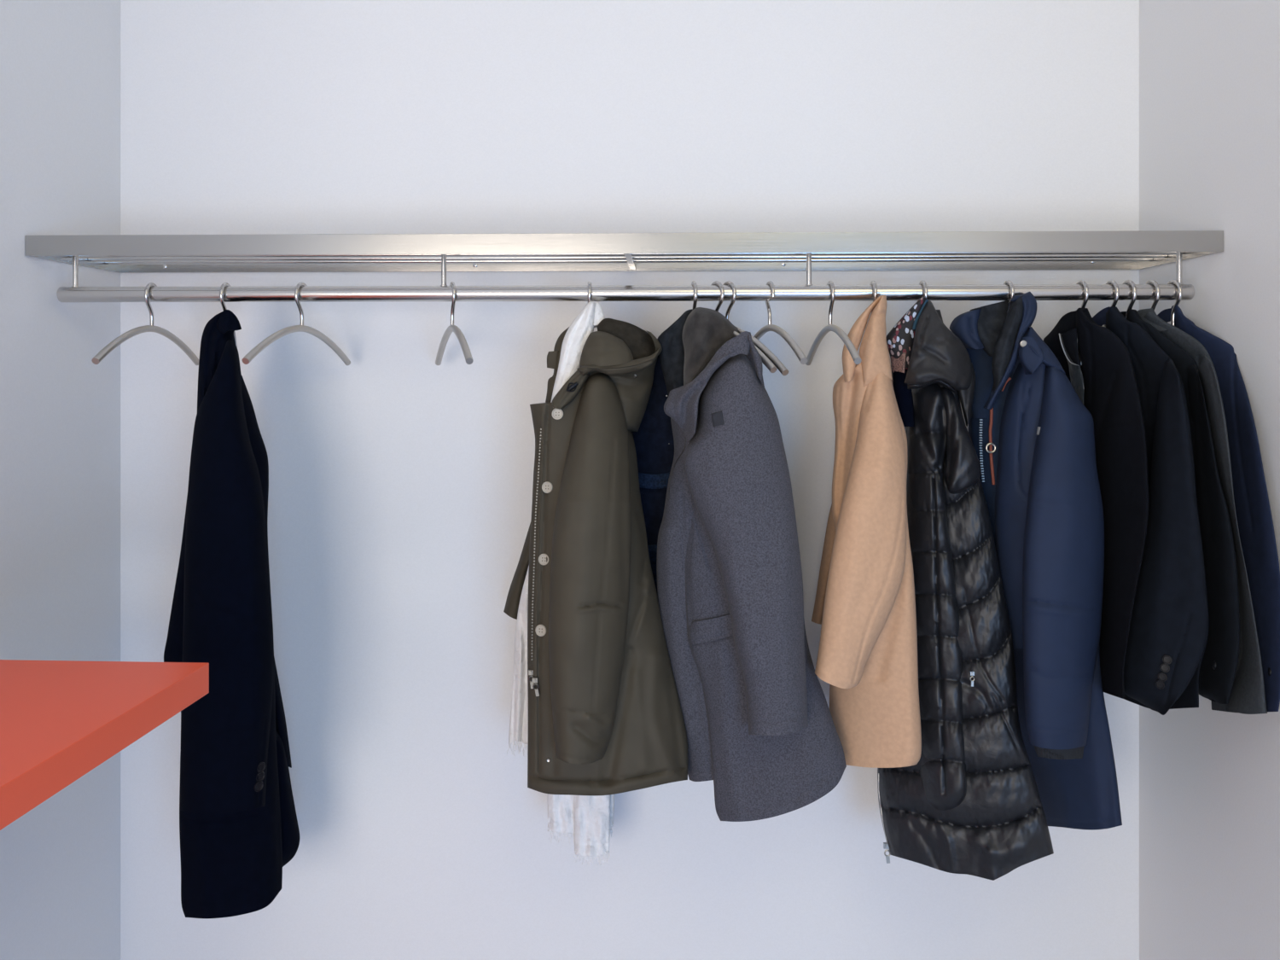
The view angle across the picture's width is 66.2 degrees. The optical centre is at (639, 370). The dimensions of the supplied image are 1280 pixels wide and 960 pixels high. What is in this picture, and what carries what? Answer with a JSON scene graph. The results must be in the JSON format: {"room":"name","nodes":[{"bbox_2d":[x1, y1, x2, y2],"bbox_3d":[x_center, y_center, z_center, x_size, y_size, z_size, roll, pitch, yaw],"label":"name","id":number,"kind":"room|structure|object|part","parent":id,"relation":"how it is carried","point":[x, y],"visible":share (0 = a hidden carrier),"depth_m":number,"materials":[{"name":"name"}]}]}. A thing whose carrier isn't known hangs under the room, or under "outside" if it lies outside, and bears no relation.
{"room":"cloakroom","nodes":[
{"label":"cloakroom","id":0,"kind":"room"},
{"bbox_2d":[0,0,120,959],"bbox_3d":[-1.241,0.050,1.003,0.120,2.800,2.333,0,0,2],"label":"wall","id":1,"kind":"structure","parent":0,"point":[60,60],"depth_m":1.96,"materials":[{"name":"white paint"}]},
{"bbox_2d":[503,318,688,795],"bbox_3d":[-0.115,0.336,1.896,0.289,0.872,0.484,0,0,-27],"label":"parka","id":2,"kind":"object","parent":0,"point":[605,717],"visible":0.98,"depth_m":1.73,"materials":[{"name":"green fabric"}]},
{"bbox_3d":[-0.193,0.550,1.746,0.011,0.032,0.009,0,0,2],"label":"zip pull","id":3,"kind":"part","parent":2,"relation":"part of","materials":[{"name":"silver metal"}]},
{"bbox_3d":[-0.184,0.561,1.737,0.013,0.032,0.009,0,0,2],"label":"zip pull","id":4,"kind":"part","parent":2,"relation":"part of","materials":[{"name":"silver metal"}]},
{"bbox_2d":[506,301,614,866],"bbox_3d":[-0.129,0.428,1.924,0.202,1.119,0.221,0,0,-32],"label":"scarf","id":5,"kind":"object","parent":2,"relation":"on","point":[590,817],"visible":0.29,"depth_m":1.95,"materials":[{"name":"white fabric"}]},
{"bbox_2d":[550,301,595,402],"bbox_3d":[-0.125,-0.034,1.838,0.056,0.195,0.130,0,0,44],"label":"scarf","id":6,"kind":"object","parent":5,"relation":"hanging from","point":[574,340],"depth_m":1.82,"materials":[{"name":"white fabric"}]},
{"bbox_2d":[607,330,657,431],"bbox_3d":[-0.025,0.009,1.869,0.118,0.217,0.164,0,0,2],"label":"hood","id":7,"kind":"object","parent":2,"relation":"attached to","point":[632,390],"depth_m":1.82,"materials":[{"name":"green fabric"}]},
{"bbox_2d":[120,0,1139,959],"bbox_3d":[-0.037,0.050,2.195,2.458,2.800,0.120,0,0,2],"label":"wall","id":8,"kind":"structure","parent":0,"point":[401,482],"depth_m":2.14,"materials":[{"name":"white paint"}]},
{"bbox_2d":[25,230,1223,302],"bbox_3d":[-0.044,-0.193,1.973,2.216,0.121,0.322,0,0,2],"label":"coat rack","id":9,"kind":"object","parent":8,"relation":"attached to","point":[808,252],"visible":0.99,"depth_m":1.86,"materials":[{"name":"silver metal"}]},
{"bbox_3d":[-1.150,-0.234,2.006,0.002,0.038,0.317,0,0,2],"label":"panel","id":10,"kind":"part","parent":9,"relation":"part of","materials":[{"name":"silver metal"}]},
{"bbox_3d":[-1.100,-0.194,1.913,0.010,0.066,0.010,0,0,2],"label":"post","id":11,"kind":"part","parent":9,"relation":"part of","materials":[{"name":"silver metal"}]},
{"bbox_2d":[91,282,198,365],"bbox_3d":[-0.949,-0.090,1.909,0.014,0.160,0.406,0,0,0],"label":"hanger","id":12,"kind":"object","parent":9,"relation":"hanging from","point":[109,347],"visible":0.94,"depth_m":1.89,"materials":[{"name":"silver metal"}]},
{"bbox_3d":[-0.949,-0.049,1.909,0.013,0.077,0.406,0,0,0],"label":"arm","id":13,"kind":"part","parent":12,"relation":"part of","materials":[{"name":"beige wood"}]},
{"bbox_2d":[219,282,237,347],"bbox_3d":[-0.803,-0.090,1.912,0.013,0.160,0.068,0,0,0],"label":"hanger","id":14,"kind":"object","parent":9,"relation":"hanging from","point":[223,286],"visible":0.26,"depth_m":1.89,"materials":[{"name":"silver metal"}]},
{"bbox_2d":[163,309,300,919],"bbox_3d":[-0.779,0.456,1.857,0.256,1.141,0.360,0,0,2],"label":"overcoat","id":15,"kind":"object","parent":14,"relation":"hanging from","point":[239,829],"visible":0.98,"depth_m":1.73,"materials":[{"name":"black fabric"}]},
{"bbox_2d":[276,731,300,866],"bbox_3d":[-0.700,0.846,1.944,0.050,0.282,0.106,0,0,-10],"label":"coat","id":16,"kind":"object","parent":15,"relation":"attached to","point":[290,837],"depth_m":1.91,"materials":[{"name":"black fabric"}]},
{"bbox_2d":[241,282,350,365],"bbox_3d":[-0.654,-0.090,1.900,0.013,0.160,0.406,0,0,9],"label":"hanger","id":17,"kind":"object","parent":9,"relation":"hanging from","point":[254,352],"visible":0.94,"depth_m":1.88,"materials":[{"name":"silver metal"}]},
{"bbox_3d":[-0.654,-0.049,1.900,0.013,0.077,0.406,0,0,9],"label":"arm","id":18,"kind":"part","parent":17,"relation":"part of","materials":[{"name":"beige wood"}]},
{"bbox_3d":[-0.378,-0.194,1.892,0.010,0.066,0.010,0,0,2],"label":"post","id":19,"kind":"part","parent":9,"relation":"part of","materials":[{"name":"silver metal"}]},
{"bbox_2d":[435,281,473,365],"bbox_3d":[-0.362,-0.090,1.891,0.014,0.160,0.406,0,0,-19],"label":"hanger","id":20,"kind":"object","parent":9,"relation":"hanging from","point":[468,358],"visible":0.94,"depth_m":1.87,"materials":[{"name":"silver metal"}]},
{"bbox_3d":[-0.362,-0.049,1.891,0.013,0.077,0.406,0,0,-19],"label":"arm","id":21,"kind":"part","parent":20,"relation":"part of","materials":[{"name":"beige wood"}]},
{"bbox_2d":[587,281,591,302],"bbox_3d":[-0.097,-0.090,1.892,0.013,0.160,0.068,0,0,-2],"label":"hanger","id":22,"kind":"object","parent":9,"relation":"hanging from","point":[589,282],"visible":0.23,"depth_m":1.86,"materials":[{"name":"silver metal"}]},
{"bbox_3d":[-0.048,-0.234,1.813,2.216,0.038,0.002,0,0,2],"label":"panel","id":23,"kind":"part","parent":9,"relation":"part of","materials":[{"name":"silver metal"}]},
{"bbox_3d":[-0.045,-0.147,1.882,2.161,0.030,0.030,0,0,2],"label":"hanging rail","id":24,"kind":"part","parent":9,"relation":"part of","materials":[{"name":"silver metal"}]},
{"bbox_3d":[-0.044,-0.231,1.947,2.210,0.010,0.010,0,0,2],"label":"hat rod","id":25,"kind":"part","parent":9,"relation":"part of","materials":[{"name":"silver metal"}]},
{"bbox_3d":[-0.043,-0.231,2.012,2.210,0.010,0.010,0,0,2],"label":"hat rod","id":26,"kind":"part","parent":9,"relation":"part of","materials":[{"name":"silver metal"}]},
{"bbox_3d":[-0.041,-0.231,2.072,2.210,0.010,0.010,0,0,2],"label":"hat rod","id":27,"kind":"part","parent":9,"relation":"part of","materials":[{"name":"silver metal"}]},
{"bbox_3d":[-0.039,-0.234,2.133,2.216,0.038,0.002,0,0,2],"label":"panel","id":28,"kind":"part","parent":9,"relation":"part of","materials":[{"name":"silver metal"}]},
{"bbox_2d":[691,280,698,310],"bbox_3d":[0.102,-0.090,1.886,0.013,0.160,0.068,0,0,-6],"label":"hanger","id":29,"kind":"object","parent":9,"relation":"hanging from","point":[694,283],"visible":0.26,"depth_m":1.86,"materials":[{"name":"silver metal"}]},
{"bbox_2d":[631,308,692,593],"bbox_3d":[0.064,0.225,1.953,0.146,0.684,0.181,0,0,-40],"label":"jacket","id":30,"kind":"object","parent":29,"relation":"hanging from","point":[654,456],"visible":0.3,"depth_m":1.91,"materials":[{"name":"fabric"}]},
{"bbox_3d":[0.046,0.440,1.910,0.087,0.211,0.025,0,0,12],"label":"hip panel","id":31,"kind":"part","parent":30,"relation":"part of","materials":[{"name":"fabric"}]},
{"bbox_2d":[711,280,777,372],"bbox_3d":[0.141,-0.083,1.885,0.013,0.175,0.405,0,0,-27],"label":"hanger","id":32,"kind":"object","parent":9,"relation":"hanging from","point":[768,363],"visible":0.38,"depth_m":1.76,"materials":[{"name":"silver metal"}]},
{"bbox_3d":[0.142,-0.049,1.883,0.013,0.077,0.406,0,4,-27],"label":"arm","id":33,"kind":"part","parent":32,"relation":"part of","materials":[{"name":"beige wood"}]},
{"bbox_2d":[722,280,788,375],"bbox_3d":[0.163,-0.080,1.888,0.013,0.180,0.404,0,0,-27],"label":"hanger","id":34,"kind":"object","parent":9,"relation":"hanging from","point":[779,365],"visible":0.44,"depth_m":1.77,"materials":[{"name":"silver metal"}]},
{"bbox_2d":[656,307,846,821],"bbox_3d":[0.202,0.351,1.773,0.343,0.941,0.252,0,0,2],"label":"coat","id":35,"kind":"object","parent":34,"relation":"hanging from","point":[759,725],"visible":0.98,"depth_m":1.73,"materials":[{"name":"grey fabric"}]},
{"bbox_3d":[0.091,0.431,1.832,0.121,0.683,0.093,0,0,2],"label":"panel","id":36,"kind":"part","parent":35,"relation":"part of","materials":[{"name":"grey fabric"}]},
{"bbox_3d":[0.164,-0.049,1.885,0.013,0.077,0.406,0,6,-27],"label":"arm","id":37,"kind":"part","parent":34,"relation":"part of","materials":[{"name":"beige wood"}]},
{"bbox_2d":[753,280,807,364],"bbox_3d":[0.248,-0.090,1.874,0.014,0.160,0.406,0,0,-9],"label":"hanger","id":38,"kind":"object","parent":9,"relation":"hanging from","point":[792,343],"visible":0.75,"depth_m":1.81,"materials":[{"name":"silver metal"}]},
{"bbox_3d":[0.248,-0.049,1.874,0.013,0.077,0.406,0,0,-9],"label":"arm","id":39,"kind":"part","parent":38,"relation":"part of","materials":[{"name":"beige wood"}]},
{"bbox_3d":[0.322,-0.194,1.871,0.010,0.066,0.010,0,0,2],"label":"post","id":40,"kind":"part","parent":9,"relation":"part of","materials":[{"name":"silver metal"}]},
{"bbox_2d":[805,280,861,365],"bbox_3d":[0.363,-0.090,1.870,0.013,0.160,0.406,0,0,-2],"label":"hanger","id":41,"kind":"object","parent":9,"relation":"hanging from","point":[857,359],"visible":0.94,"depth_m":1.85,"materials":[{"name":"silver metal"}]},
{"bbox_3d":[0.363,-0.049,1.870,0.013,0.077,0.406,0,0,-2],"label":"arm","id":42,"kind":"part","parent":41,"relation":"part of","materials":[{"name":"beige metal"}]},
{"bbox_2d":[869,280,877,312],"bbox_3d":[0.444,-0.090,1.876,0.013,0.160,0.068,0,0,2],"label":"hanger","id":43,"kind":"object","parent":9,"relation":"hanging from","point":[872,282],"visible":0.18,"depth_m":1.85,"materials":[{"name":"silver metal"}]},
{"bbox_2d":[811,294,921,767],"bbox_3d":[0.412,0.304,1.855,0.205,0.887,0.352,0,0,2],"label":"coat","id":44,"kind":"object","parent":43,"relation":"hanging from","point":[864,606],"visible":0.99,"depth_m":1.77,"materials":[{"name":"fabric"}]},
{"bbox_2d":[919,280,927,299],"bbox_3d":[0.537,-0.090,1.873,0.013,0.160,0.068,0,0,0],"label":"hanger","id":45,"kind":"object","parent":9,"relation":"hanging from","point":[923,283],"visible":0.15,"depth_m":1.84,"materials":[{"name":"silver metal"}]},
{"bbox_2d":[877,297,1053,880],"bbox_3d":[0.605,0.412,1.849,0.285,1.092,0.224,0,0,2],"label":"coat","id":46,"kind":"object","parent":45,"relation":"hanging from","point":[971,804],"visible":0.84,"depth_m":1.79,"materials":[{"name":"black fabric"}]},
{"bbox_3d":[0.480,0.939,1.908,0.013,0.037,0.009,0,0,2],"label":"zip pull","id":47,"kind":"part","parent":46,"relation":"part of","materials":[{"name":"silver metal"}]},
{"bbox_3d":[0.602,0.560,1.780,0.009,0.026,0.009,0,0,2],"label":"zip pull","id":48,"kind":"part","parent":46,"relation":"part of","materials":[{"name":"silver metal"}]},
{"bbox_2d":[1003,279,1014,315],"bbox_3d":[0.697,-0.090,1.869,0.013,0.160,0.068,0,0,-2],"label":"hanger","id":49,"kind":"object","parent":9,"relation":"hanging from","point":[1009,282],"visible":0.24,"depth_m":1.84,"materials":[{"name":"silver metal"}]},
{"bbox_2d":[949,291,1122,830],"bbox_3d":[0.734,0.375,1.849,0.240,1.042,0.338,0,0,-21],"label":"parka","id":50,"kind":"object","parent":49,"relation":"hanging from","point":[1032,435],"visible":0.87,"depth_m":1.75,"materials":[{"name":"blue fabric"}]},
{"bbox_3d":[0.682,0.026,1.828,0.019,0.027,0.005,0,0,14],"label":"cord","id":51,"kind":"part","parent":50,"relation":"part of","materials":[{"name":"orange fabric"}]},
{"bbox_3d":[0.701,0.246,1.814,0.065,0.553,0.100,0,0,-20],"label":"chest panel","id":52,"kind":"part","parent":50,"relation":"part of","materials":[{"name":"blue fabric"}]},
{"bbox_2d":[1076,279,1088,364],"bbox_3d":[0.833,-0.088,1.913,0.013,0.164,0.166,0,0,-1],"label":"hanger","id":53,"kind":"object","parent":9,"relation":"hanging from","point":[1081,282],"visible":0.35,"depth_m":1.84,"materials":[{"name":"silver metal"}]},
{"bbox_2d":[1043,308,1149,698],"bbox_3d":[0.846,0.253,1.802,0.094,0.742,0.363,0,0,2],"label":"suit jacket","id":54,"kind":"object","parent":53,"relation":"hanging from","point":[1105,381],"visible":0.75,"depth_m":1.74,"materials":[{"name":"black fabric"}]},
{"bbox_2d":[1102,279,1119,327],"bbox_3d":[0.890,-0.090,1.863,0.013,0.160,0.068,0,0,-2],"label":"hanger","id":55,"kind":"object","parent":9,"relation":"hanging from","point":[1111,282],"visible":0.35,"depth_m":1.83,"materials":[{"name":"silver metal"}]},
{"bbox_2d":[1092,306,1208,715],"bbox_3d":[0.898,0.259,1.774,0.119,0.760,0.356,0,0,2],"label":"suit jacket","id":56,"kind":"object","parent":55,"relation":"hanging from","point":[1168,633],"visible":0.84,"depth_m":1.65,"materials":[{"name":"black fabric"}]},
{"bbox_2d":[1122,279,1136,319],"bbox_3d":[0.922,-0.090,1.862,0.013,0.160,0.068,0,0,-3],"label":"hanger","id":57,"kind":"object","parent":9,"relation":"hanging from","point":[1131,283],"visible":0.34,"depth_m":1.84,"materials":[{"name":"silver metal"}]},
{"bbox_2d":[1120,308,1239,703],"bbox_3d":[0.962,0.252,1.754,0.109,0.733,0.316,0,0,2],"label":"suit jacket","id":58,"kind":"object","parent":57,"relation":"hanging from","point":[1219,661],"visible":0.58,"depth_m":1.65,"materials":[{"name":"black fabric"}]},
{"bbox_2d":[1145,279,1160,310],"bbox_3d":[0.965,-0.090,1.861,0.013,0.160,0.068,0,0,-3],"label":"hanger","id":59,"kind":"object","parent":9,"relation":"hanging from","point":[1154,283],"visible":0.23,"depth_m":1.83,"materials":[{"name":"silver metal"}]},
{"bbox_2d":[1137,308,1267,714],"bbox_3d":[0.988,0.246,1.732,0.093,0.725,0.309,0,0,2],"label":"suit jacket","id":60,"kind":"object","parent":59,"relation":"hanging from","point":[1248,696],"visible":0.53,"depth_m":1.63,"materials":[{"name":"grey fabric"}]},
{"bbox_2d":[1167,279,1182,326],"bbox_3d":[1.006,-0.090,1.860,0.013,0.160,0.068,0,0,-2],"label":"hanger","id":61,"kind":"object","parent":9,"relation":"hanging from","point":[1172,282],"visible":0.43,"depth_m":1.84,"materials":[{"name":"silver metal"}]},
{"bbox_2d":[1157,305,1279,711],"bbox_3d":[1.030,0.226,1.748,0.062,0.696,0.380,0,0,2],"label":"blazer","id":62,"kind":"object","parent":61,"relation":"hanging from","point":[1252,503],"visible":0.61,"depth_m":1.66,"materials":[{"name":"blue fabric"}]},
{"bbox_3d":[1.017,-0.194,1.851,0.010,0.066,0.010,0,0,2],"label":"post","id":63,"kind":"part","parent":9,"relation":"part of","materials":[{"name":"silver metal"}]},
{"bbox_3d":[1.063,-0.234,1.942,0.002,0.038,0.317,0,0,2],"label":"panel","id":64,"kind":"part","parent":9,"relation":"part of","materials":[{"name":"silver metal"}]},
{"bbox_2d":[1139,0,1279,959],"bbox_3d":[1.095,0.050,0.935,0.120,2.800,2.333,0,0,2],"label":"wall","id":65,"kind":"structure","parent":0,"point":[1209,70],"depth_m":1.81,"materials":[{"name":"white paint"}]},
{"bbox_3d":[-0.017,1.500,-0.600,7.000,0.100,5.600,0,0,2],"label":"floor","id":66,"kind":"structure","parent":0,"visible":0},
{"bbox_2d":[0,659,209,830],"bbox_3d":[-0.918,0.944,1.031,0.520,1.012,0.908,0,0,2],"label":"table top","id":67,"kind":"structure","parent":66,"relation":"on","point":[60,720],"depth_m":1.27,"materials":[{"name":"orange laminate"}]}
]}

